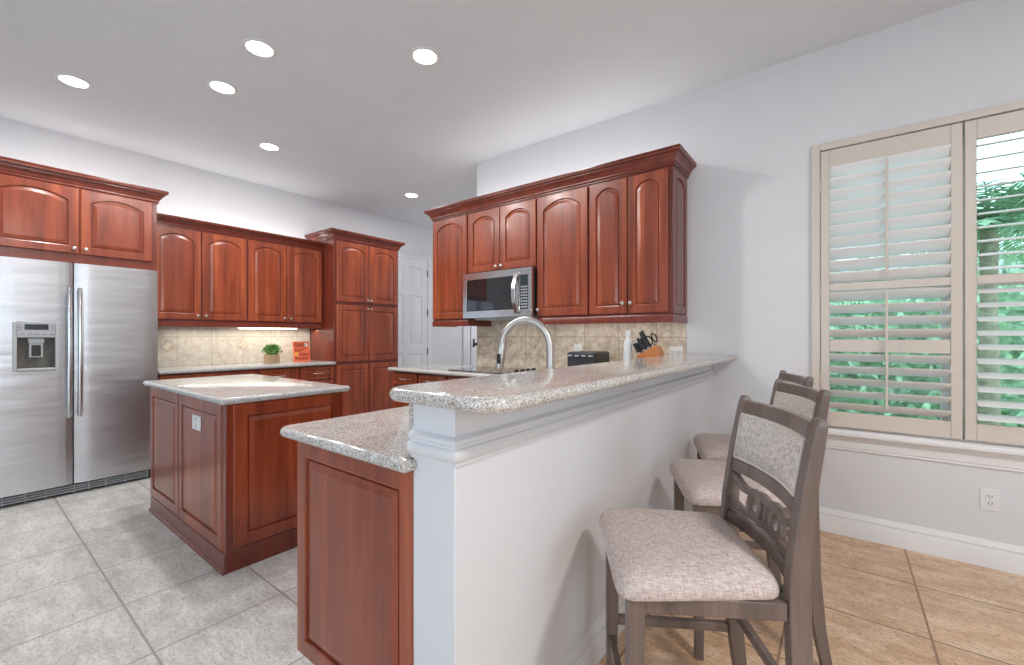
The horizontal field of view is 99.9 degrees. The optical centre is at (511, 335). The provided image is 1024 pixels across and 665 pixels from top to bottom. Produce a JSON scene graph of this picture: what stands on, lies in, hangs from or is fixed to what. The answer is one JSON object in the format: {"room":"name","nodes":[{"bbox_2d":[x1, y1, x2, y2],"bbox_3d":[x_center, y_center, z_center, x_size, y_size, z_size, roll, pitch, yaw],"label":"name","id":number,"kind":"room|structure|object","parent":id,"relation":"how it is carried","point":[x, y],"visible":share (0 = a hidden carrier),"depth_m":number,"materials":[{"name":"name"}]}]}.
{"room":"kitchen","nodes":[
{"label":"kitchen","id":0,"kind":"room"},
{"bbox_2d":[0,117,462,366],"bbox_3d":[-3.360,-0.290,4.759,0.120,3.020,10.720,0,0,37],"label":"wall","id":1,"kind":"structure","parent":0,"point":[194,193],"depth_m":4.79,"materials":[{"name":"white paint"}]},
{"bbox_2d":[0,156,168,270],"bbox_3d":[-3.735,-0.945,3.630,0.650,0.720,1.190,0,0,37],"label":"upper cabinet","id":2,"kind":"object","parent":1,"relation":"attached to","point":[49,213],"visible":0.98,"depth_m":3.46,"materials":[{"name":"brown wood"}]},
{"bbox_2d":[157,224,246,321],"bbox_3d":[-3.269,-0.613,4.463,0.376,0.935,0.830,0,0,37],"label":"upper cabinet","id":3,"kind":"object","parent":1,"relation":"attached to","point":[202,276],"visible":0.94,"depth_m":4.35,"materials":[{"name":"brown wood"}]},
{"bbox_2d":[158,326,309,366],"bbox_3d":[-3.150,0.087,4.922,0.014,0.462,1.704,0,0,37],"label":"tile backsplash","id":4,"kind":"structure","parent":1,"relation":"attached to","point":[177,346],"depth_m":4.79,"materials":[{"name":"tile"}]},
{"bbox_2d":[246,239,321,323],"bbox_3d":[-2.752,-0.613,5.139,0.376,0.935,0.868,0,0,37],"label":"upper cabinet","id":5,"kind":"object","parent":1,"relation":"attached to","point":[284,282],"visible":0.94,"depth_m":4.99,"materials":[{"name":"brown wood"}]},
{"bbox_2d":[158,320,322,327],"bbox_3d":[-2.902,-0.116,4.730,0.022,0.056,1.700,0,0,37],"label":"rail","id":6,"kind":"object","parent":5,"relation":"attached to","point":[160,322],"visible":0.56,"depth_m":4.61,"materials":[{"name":"brown wood"}]},
{"bbox_2d":[157,213,325,250],"bbox_3d":[-2.869,-1.109,4.706,0.074,0.092,1.702,0,0,37],"label":"crown molding","id":7,"kind":"structure","parent":5,"relation":"attached to","point":[163,219],"depth_m":4.58,"materials":[{"name":"brown wood"}]},
{"bbox_2d":[237,327,296,329],"bbox_3d":[-2.853,-0.109,5.045,0.060,0.070,0.650,0,0,37],"label":"light","id":8,"kind":"object","parent":5,"relation":"attached to","point":[237,327],"visible":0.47,"depth_m":4.97,"materials":[{"name":"white plastic"}]},
{"bbox_2d":[398,257,427,366],"bbox_3d":[-1.679,-0.006,6.816,0.044,2.428,0.890,0,0,37],"label":"door","id":9,"kind":"structure","parent":1,"relation":"in","point":[412,274],"depth_m":6.91,"materials":[{"name":"white paint"}]},
{"bbox_2d":[398,251,430,363],"bbox_3d":[-1.692,-0.052,6.819,0.028,2.545,1.090,0,0,37],"label":"trim","id":10,"kind":"structure","parent":1,"relation":"attached to","point":[402,254],"depth_m":7.18,"materials":[{"name":"white paint"}]},
{"bbox_2d":[463,326,469,364],"bbox_3d":[-0.561,-0.060,8.296,0.030,2.560,1.100,0,0,37],"label":"trim","id":11,"kind":"structure","parent":1,"relation":"attached to","point":[466,329],"depth_m":7.92,"materials":[{"name":"white paint"}]},
{"bbox_2d":[470,326,476,365],"bbox_3d":[-0.508,-0.006,8.293,0.111,2.428,0.760,0,0,37],"label":"door","id":12,"kind":"structure","parent":1,"relation":"in","point":[473,329],"depth_m":8.06,"materials":[{"name":"white paint"}]},
{"bbox_2d":[0,0,969,228],"bbox_3d":[-0.087,-1.850,2.257,8.360,0.100,10.720,0,0,37],"label":"ceiling","id":13,"kind":"structure","parent":0,"point":[356,123],"depth_m":2.94,"materials":[{"name":"white paint"}]},
{"bbox_2d":[54,73,92,88],"bbox_3d":[-3.098,-1.795,3.041,0.194,0.008,0.194,0,0,37],"label":"recessed light","id":14,"kind":"object","parent":13,"relation":"in","point":[68,79],"visible":1,"depth_m":3.03,"materials":[{"name":"white plastic"}]},
{"bbox_2d":[206,79,237,94],"bbox_3d":[-2.097,-1.795,3.115,0.194,0.008,0.194,0,0,37],"label":"recessed light","id":15,"kind":"object","parent":13,"relation":"in","point":[220,86],"visible":1,"depth_m":3.11,"materials":[{"name":"white plastic"}]},
{"bbox_2d":[241,37,276,58],"bbox_3d":[-1.581,-1.795,2.692,0.194,0.008,0.194,0,0,37],"label":"recessed light","id":16,"kind":"object","parent":13,"relation":"in","point":[257,47],"visible":1,"depth_m":2.69,"materials":[{"name":"white plastic"}]},
{"bbox_2d":[258,142,280,150],"bbox_3d":[-2.309,-1.795,4.096,0.194,0.008,0.194,0,0,37],"label":"recessed light","id":17,"kind":"object","parent":13,"relation":"in","point":[268,146],"visible":1,"depth_m":4.08,"materials":[{"name":"white plastic"}]},
{"bbox_2d":[404,193,418,197],"bbox_3d":[-1.288,-1.795,5.509,0.194,0.008,0.194,0,0,37],"label":"recessed light","id":18,"kind":"object","parent":13,"relation":"in","point":[410,195],"visible":1,"depth_m":5.50,"materials":[{"name":"white plastic"}]},
{"bbox_2d":[410,46,439,65],"bbox_3d":[-0.560,-1.795,2.769,0.194,0.008,0.194,0,0,37],"label":"recessed light","id":19,"kind":"object","parent":13,"relation":"in","point":[421,55],"visible":1,"depth_m":2.76,"materials":[{"name":"white plastic"}]},
{"bbox_2d":[0,477,1023,664],"bbox_3d":[-0.087,1.270,2.257,8.360,0.100,10.720,0,0,37],"label":"floor","id":20,"kind":"structure","parent":0,"point":[93,576],"depth_m":1.97,"materials":[{"name":"grey tile"}]},
{"bbox_2d":[0,256,157,506],"bbox_3d":[-3.611,0.331,3.549,0.872,1.771,0.923,0,0,37],"label":"refrigerator","id":21,"kind":"object","parent":20,"relation":"on","point":[79,342],"visible":1,"depth_m":3.27,"materials":[{"name":"grey metal"}]},
{"bbox_2d":[158,369,256,379],"bbox_3d":[-3.166,0.787,4.389,0.631,0.866,0.838,0,0,37],"label":"base cabinet","id":22,"kind":"object","parent":20,"relation":"on","point":[250,371],"visible":0.16,"depth_m":4.18,"materials":[{"name":"brown wood"}]},
{"bbox_2d":[158,360,335,374],"bbox_3d":[-2.905,0.336,4.735,0.627,0.035,1.704,0,0,37],"label":"countertop","id":23,"kind":"structure","parent":22,"relation":"on","point":[257,365],"depth_m":4.50,"materials":[{"name":"grey stone"}]},
{"bbox_2d":[261,344,282,362],"bbox_3d":[-2.768,0.204,4.961,0.230,0.226,0.225,0,0,-30],"label":"potted plant","id":24,"kind":"object","parent":23,"relation":"on","point":[271,356],"visible":1,"depth_m":4.93,"materials":[{"name":"green plant"}]},
{"bbox_2d":[292,342,309,361],"bbox_3d":[-2.593,0.199,5.295,0.062,0.245,0.195,0,0,37],"label":"book","id":25,"kind":"object","parent":23,"relation":"on","point":[301,352],"visible":1,"depth_m":5.28,"materials":[{"name":"red paper"}]},
{"bbox_2d":[148,387,342,575],"bbox_3d":[-1.799,0.787,2.854,1.346,0.866,0.667,0,0,37],"label":"kitchen island","id":26,"kind":"object","parent":20,"relation":"on","point":[223,478],"visible":0.77,"depth_m":2.38,"materials":[{"name":"brown wood"}]},
{"bbox_2d":[192,414,200,430],"bbox_3d":[-1.784,0.492,2.429,0.130,0.082,0.009,0,0,37],"label":"outlet plate","id":27,"kind":"object","parent":26,"relation":"attached to","point":[196,418],"depth_m":2.42,"materials":[{"name":"white plastic"}]},
{"bbox_2d":[143,374,349,404],"bbox_3d":[-1.807,0.336,2.871,1.435,0.035,0.723,0,0,37],"label":"island countertop","id":28,"kind":"structure","parent":26,"relation":"on","point":[244,388],"depth_m":2.63,"materials":[{"name":"grey stone"}]},
{"bbox_2d":[257,367,298,379],"bbox_3d":[-2.776,0.787,4.899,0.631,0.866,0.441,0,0,37],"label":"base cabinet","id":29,"kind":"object","parent":20,"relation":"on","point":[286,372],"visible":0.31,"depth_m":4.75,"materials":[{"name":"brown wood"}]},
{"bbox_2d":[299,365,332,383],"bbox_3d":[-2.513,0.787,5.242,0.631,0.866,0.420,0,0,37],"label":"base cabinet","id":30,"kind":"object","parent":20,"relation":"on","point":[320,373],"visible":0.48,"depth_m":5.07,"materials":[{"name":"brown wood"}]},
{"bbox_2d":[305,228,404,415],"bbox_3d":[-2.087,-0.037,5.790,0.646,2.515,1.100,0,0,37],"label":"pantry cabinet","id":31,"kind":"object","parent":20,"relation":"on","point":[359,332],"visible":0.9,"depth_m":5.52,"materials":[{"name":"brown wood"}]},
{"bbox_2d":[297,441,413,664],"bbox_3d":[-0.333,0.787,1.554,0.641,0.866,0.595,0,0,37],"label":"base cabinet","id":32,"kind":"object","parent":20,"relation":"on","point":[355,517],"visible":0.4,"depth_m":1.30,"materials":[{"name":"brown wood"}]},
{"bbox_2d":[393,371,418,407],"bbox_3d":[-0.874,0.787,4.440,0.388,0.866,0.663,0,0,37],"label":"base cabinet","id":33,"kind":"object","parent":20,"relation":"on","point":[399,378],"visible":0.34,"depth_m":4.22,"materials":[{"name":"brown wood"}]},
{"bbox_2d":[419,373,447,382],"bbox_3d":[-0.562,0.787,4.202,0.393,0.866,0.663,0,0,37],"label":"base cabinet","id":34,"kind":"object","parent":20,"relation":"on","point":[423,377],"visible":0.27,"depth_m":3.98,"materials":[{"name":"brown wood"}]},
{"bbox_2d":[448,375,470,379],"bbox_3d":[0.095,0.787,3.699,1.258,0.866,0.663,0,0,37],"label":"base cabinet","id":35,"kind":"object","parent":20,"relation":"on","point":[450,377],"visible":0.02,"depth_m":3.79,"materials":[{"name":"brown wood"}]},
{"bbox_2d":[599,395,827,664],"bbox_3d":[0.526,0.709,1.234,0.507,1.027,0.465,0,0,5],"label":"counter stool","id":36,"kind":"object","parent":20,"relation":"on","point":[660,561],"visible":1,"depth_m":1.10,"materials":[{"name":"fabric"}]},
{"bbox_2d":[669,379,832,664],"bbox_3d":[0.951,0.709,1.787,0.507,1.027,0.465,0,0,11],"label":"counter stool","id":37,"kind":"object","parent":20,"relation":"on","point":[700,481],"visible":0.3,"depth_m":1.62,"materials":[{"name":"beige fabric"}]},
{"bbox_2d":[693,370,813,541],"bbox_3d":[1.264,0.709,2.301,0.507,1.027,0.465,0,0,16],"label":"counter stool","id":38,"kind":"object","parent":20,"relation":"on","point":[709,446],"visible":0.13,"depth_m":2.25,"materials":[{"name":"beige fabric"}]},
{"bbox_3d":[0.264,0.787,2.336,0.640,0.866,1.368,0,0,37],"label":"base cabinet","id":39,"kind":"object","parent":20,"relation":"on","visible":0},
{"bbox_2d":[280,364,496,473],"bbox_3d":[-0.545,0.336,2.986,2.748,0.035,2.698,0,0,37],"label":"countertop","id":40,"kind":"structure","parent":39,"relation":"on","point":[379,438],"depth_m":1.41,"materials":[{"name":"grey stone"}]},
{"bbox_2d":[448,366,537,373],"bbox_3d":[-0.144,0.303,3.912,0.740,0.028,0.500,0,0,37],"label":"cooktop","id":41,"kind":"object","parent":40,"relation":"in","point":[483,369],"visible":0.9,"depth_m":3.82,"materials":[{"name":"black glass"}]},
{"bbox_2d":[496,316,553,368],"bbox_3d":[0.074,0.117,1.857,0.306,0.400,0.128,0,0,7],"label":"kitchen faucet","id":42,"kind":"object","parent":40,"relation":"on","point":[501,350],"visible":0.7,"depth_m":1.85,"materials":[{"name":"silver metal"}]},
{"bbox_2d":[567,351,608,366],"bbox_3d":[0.588,0.219,3.313,0.232,0.196,0.282,0,0,37],"label":"toaster","id":43,"kind":"object","parent":40,"relation":"on","point":[574,358],"visible":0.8,"depth_m":3.22,"materials":[{"name":"black plastic"}]},
{"bbox_2d":[623,331,631,359],"bbox_3d":[0.858,0.141,3.183,0.064,0.354,0.064,0,0,37],"label":"bottle","id":44,"kind":"object","parent":40,"relation":"on","point":[627,348],"visible":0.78,"depth_m":3.16,"materials":[{"name":"plastic"}]},
{"bbox_2d":[637,345,663,358],"bbox_3d":[0.991,0.194,3.082,0.159,0.248,0.110,0,0,37],"label":"knife block","id":45,"kind":"object","parent":40,"relation":"on","point":[656,350],"visible":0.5,"depth_m":3.03,"materials":[{"name":"orange wood"}]},
{"bbox_2d":[632,342,640,353],"bbox_3d":[0.898,0.091,3.105,0.064,0.091,0.016,0,0,37],"label":"kitchen knife","id":46,"kind":"object","parent":45,"relation":"in","point":[633,343],"visible":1,"depth_m":3.10,"materials":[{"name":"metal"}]},
{"bbox_2d":[636,337,645,351],"bbox_3d":[0.926,0.063,3.091,0.074,0.108,0.016,0,0,37],"label":"kitchen knife","id":47,"kind":"object","parent":45,"relation":"in","point":[637,338],"visible":0.98,"depth_m":3.08,"materials":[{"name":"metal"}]},
{"bbox_2d":[638,331,650,348],"bbox_3d":[0.946,0.031,3.076,0.088,0.134,0.016,0,0,37],"label":"kitchen knife","id":48,"kind":"object","parent":45,"relation":"in","point":[639,332],"visible":0.97,"depth_m":3.07,"materials":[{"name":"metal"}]},
{"bbox_2d":[640,329,651,346],"bbox_3d":[0.971,0.027,3.112,0.093,0.143,0.016,0,0,37],"label":"kitchen knife","id":49,"kind":"object","parent":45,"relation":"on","point":[647,340],"visible":0.47,"depth_m":3.11,"materials":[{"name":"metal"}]},
{"bbox_2d":[646,333,657,345],"bbox_3d":[1.012,0.033,3.110,0.087,0.103,0.010,0,0,37],"label":"scissors","id":50,"kind":"object","parent":45,"relation":"on","point":[651,337],"visible":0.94,"depth_m":3.10,"materials":[{"name":"metal"}]},
{"bbox_2d":[414,365,711,664],"bbox_3d":[0.591,0.695,2.107,0.151,1.050,2.595,0,0,37],"label":"wall","id":51,"kind":"structure","parent":0,"point":[510,551],"depth_m":1.28,"materials":[{"name":"white paint"}]},
{"bbox_2d":[409,403,413,455],"bbox_3d":[0.518,0.244,2.154,0.021,0.147,2.578,0,0,37],"label":"granite splash","id":52,"kind":"object","parent":51,"relation":"attached to","point":[411,406],"visible":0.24,"depth_m":1.13,"materials":[{"name":"grey stone"}]},
{"bbox_2d":[407,370,714,467],"bbox_3d":[0.593,0.280,2.091,0.173,0.071,2.617,0,0,37],"label":"trim","id":53,"kind":"structure","parent":51,"relation":"attached to","point":[454,452],"depth_m":1.24,"materials":[{"name":"white paint"}]},
{"bbox_2d":[389,354,736,412],"bbox_3d":[0.615,0.152,2.055,0.390,0.036,2.644,0,0,37],"label":"countertop","id":54,"kind":"structure","parent":51,"relation":"on","point":[508,392],"depth_m":1.23,"materials":[{"name":"stone"}]},
{"bbox_2d":[559,509,692,664],"bbox_3d":[0.592,1.150,2.094,0.169,0.140,2.613,0,0,37],"label":"baseboard","id":55,"kind":"structure","parent":51,"relation":"attached to","point":[590,649],"depth_m":1.58,"materials":[{"name":"white paint"}]},
{"bbox_2d":[477,0,1023,546],"bbox_3d":[1.966,-0.290,2.789,5.745,3.020,0.160,0,0,37],"label":"wall","id":56,"kind":"structure","parent":0,"point":[750,137],"depth_m":2.80,"materials":[{"name":"white paint"}]},
{"bbox_2d":[433,213,482,320],"bbox_3d":[-0.505,-0.659,4.347,0.487,1.022,0.364,0,0,37],"label":"upper cabinet","id":57,"kind":"object","parent":56,"relation":"attached to","point":[450,235],"visible":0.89,"depth_m":4.20,"materials":[{"name":"brown wood"}]},
{"bbox_2d":[432,320,490,326],"bbox_3d":[-0.505,-0.118,4.346,0.492,0.057,0.349,0,0,37],"label":"rail","id":58,"kind":"object","parent":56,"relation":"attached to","point":[452,323],"visible":0.97,"depth_m":4.20,"materials":[{"name":"brown wood"}]},
{"bbox_2d":[468,197,537,273],"bbox_3d":[-0.009,-0.870,3.948,0.784,0.600,0.394,0,0,37],"label":"upper cabinet","id":59,"kind":"object","parent":56,"relation":"attached to","point":[503,237],"visible":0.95,"depth_m":3.78,"materials":[{"name":"brown wood"}]},
{"bbox_2d":[463,267,537,320],"bbox_3d":[-0.040,-0.354,3.907,0.774,0.424,0.489,0,0,37],"label":"microwave","id":60,"kind":"object","parent":59,"relation":"attached to","point":[509,294],"visible":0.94,"depth_m":3.73,"materials":[{"name":"silver metal"}]},
{"bbox_2d":[424,143,696,221],"bbox_3d":[0.230,-1.210,3.751,2.514,0.104,0.413,0,0,37],"label":"crown molding","id":61,"kind":"structure","parent":59,"relation":"attached to","point":[675,155],"depth_m":3.32,"materials":[{"name":"brown wood"}]},
{"bbox_2d":[536,185,589,317],"bbox_3d":[0.493,-0.659,3.564,0.478,1.022,0.394,0,0,37],"label":"upper cabinet","id":62,"kind":"object","parent":56,"relation":"attached to","point":[562,216],"visible":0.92,"depth_m":3.41,"materials":[{"name":"brown wood"}]},
{"bbox_2d":[477,321,685,369],"bbox_3d":[0.466,0.085,3.825,2.083,0.465,0.014,0,0,37],"label":"tile backsplash","id":63,"kind":"structure","parent":56,"relation":"attached to","point":[526,347],"depth_m":3.83,"materials":[{"name":"tile"}]},
{"bbox_2d":[575,344,581,350],"bbox_3d":[0.574,0.135,3.731,0.072,0.115,0.009,0,0,37],"label":"wall outlet","id":64,"kind":"object","parent":63,"relation":"attached to","point":[578,347],"visible":0.47,"depth_m":3.73,"materials":[{"name":"white plastic"}]},
{"bbox_2d":[669,347,682,354],"bbox_3d":[1.230,0.142,3.230,0.098,0.112,0.009,0,0,37],"label":"wall outlet","id":65,"kind":"object","parent":63,"relation":"attached to","point":[672,350],"visible":0.49,"depth_m":3.23,"materials":[{"name":"white plastic"}]},
{"bbox_2d":[670,350,680,354],"bbox_3d":[1.228,0.142,3.228,0.080,0.068,0.003,0,0,37],"label":"socket","id":66,"kind":"object","parent":65,"relation":"attached to","point":[672,352],"depth_m":3.23,"materials":[{"name":"white plastic"}]},
{"bbox_2d":[589,165,686,315],"bbox_3d":[0.934,-0.659,3.228,0.629,1.022,0.394,0,0,37],"label":"upper cabinet","id":67,"kind":"object","parent":56,"relation":"attached to","point":[638,222],"visible":0.98,"depth_m":3.07,"materials":[{"name":"brown wood"}]},
{"bbox_2d":[537,314,686,324],"bbox_3d":[0.752,-0.118,3.382,1.111,0.057,0.345,0,0,37],"label":"rail","id":68,"kind":"object","parent":67,"relation":"attached to","point":[652,318],"visible":0.84,"depth_m":3.15,"materials":[{"name":"brown wood"}]},
{"bbox_2d":[811,100,1023,446],"bbox_3d":[2.472,-0.312,2.371,1.342,1.764,0.170,0,0,37],"label":"window","id":69,"kind":"structure","parent":56,"relation":"in","point":[1017,105],"depth_m":2.54,"materials":[{"name":"beige paint"}]},
{"bbox_2d":[820,123,962,438],"bbox_3d":[2.173,-0.293,2.501,0.624,1.703,0.089,0,0,37],"label":"plantation shutter","id":70,"kind":"object","parent":69,"relation":"attached to","point":[892,190],"visible":0.95,"depth_m":2.48,"materials":[{"name":"beige paint"}]},
{"bbox_2d":[964,110,1023,445],"bbox_3d":[2.678,-0.293,2.119,0.624,1.703,0.096,0,0,37],"label":"plantation shutter","id":71,"kind":"object","parent":69,"relation":"attached to","point":[1011,122],"visible":1,"depth_m":2.26,"materials":[{"name":"beige paint"}]},
{"bbox_2d":[819,507,1023,575],"bbox_3d":[2.772,1.150,2.061,3.339,0.140,0.018,0,0,37],"label":"baseboard","id":72,"kind":"structure","parent":56,"relation":"attached to","point":[1004,557],"depth_m":2.40,"materials":[{"name":"white paint"}]},
{"bbox_2d":[826,427,1023,472],"bbox_3d":[2.420,0.637,2.300,1.410,0.130,0.066,0,0,37],"label":"trim","id":73,"kind":"structure","parent":56,"relation":"attached to","point":[981,455],"depth_m":2.38,"materials":[{"name":"white paint"}]},
{"bbox_2d":[980,487,999,511],"bbox_3d":[2.515,0.865,2.262,0.072,0.115,0.009,0,0,37],"label":"wall outlet","id":74,"kind":"object","parent":56,"relation":"attached to","point":[989,498],"visible":1,"depth_m":2.26,"materials":[{"name":"white plastic"}]},
{"bbox_2d":[985,493,994,506],"bbox_3d":[2.514,0.865,2.260,0.034,0.068,0.003,0,0,37],"label":"socket","id":75,"kind":"object","parent":74,"relation":"attached to","point":[989,497],"depth_m":2.26,"materials":[{"name":"white plastic"}]},
{"label":"outside","id":76,"kind":"structure","parent":0,"visible":0},
{"bbox_3d":[5.712,1.420,6.647,17.000,0.100,10.500,0,0,37],"label":"ground","id":77,"kind":"structure","parent":76,"visible":0},
{"bbox_2d":[830,282,884,353],"bbox_3d":[3.149,0.371,4.742,1.632,1.997,1.628,0,0,-14],"label":"palm","id":78,"kind":"object","parent":77,"relation":"on","point":[853,302],"visible":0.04,"depth_m":4.41,"materials":[{"name":"green plant"}]},
{"bbox_2d":[830,240,1023,426],"bbox_3d":[5.625,0.104,5.132,6.838,2.772,0.964,0,0,37],"label":"hedge","id":79,"kind":"object","parent":77,"relation":"on","point":[1003,296],"visible":0.1,"depth_m":5.33,"materials":[{"name":"green plant"}]},
{"bbox_2d":[831,248,1023,273],"bbox_3d":[5.898,0.145,5.656,13.500,2.450,0.150,0,0,37],"label":"wall","id":80,"kind":"structure","parent":77,"relation":"on","point":[1000,262],"depth_m":5.39,"materials":[{"name":"paint"}]},
{"bbox_2d":[880,172,1023,424],"bbox_3d":[4.433,-0.107,4.009,1.767,2.954,1.730,0,0,37],"label":"tree","id":81,"kind":"object","parent":77,"relation":"on","point":[1012,202],"visible":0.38,"depth_m":3.96,"materials":[{"name":"green plant"}]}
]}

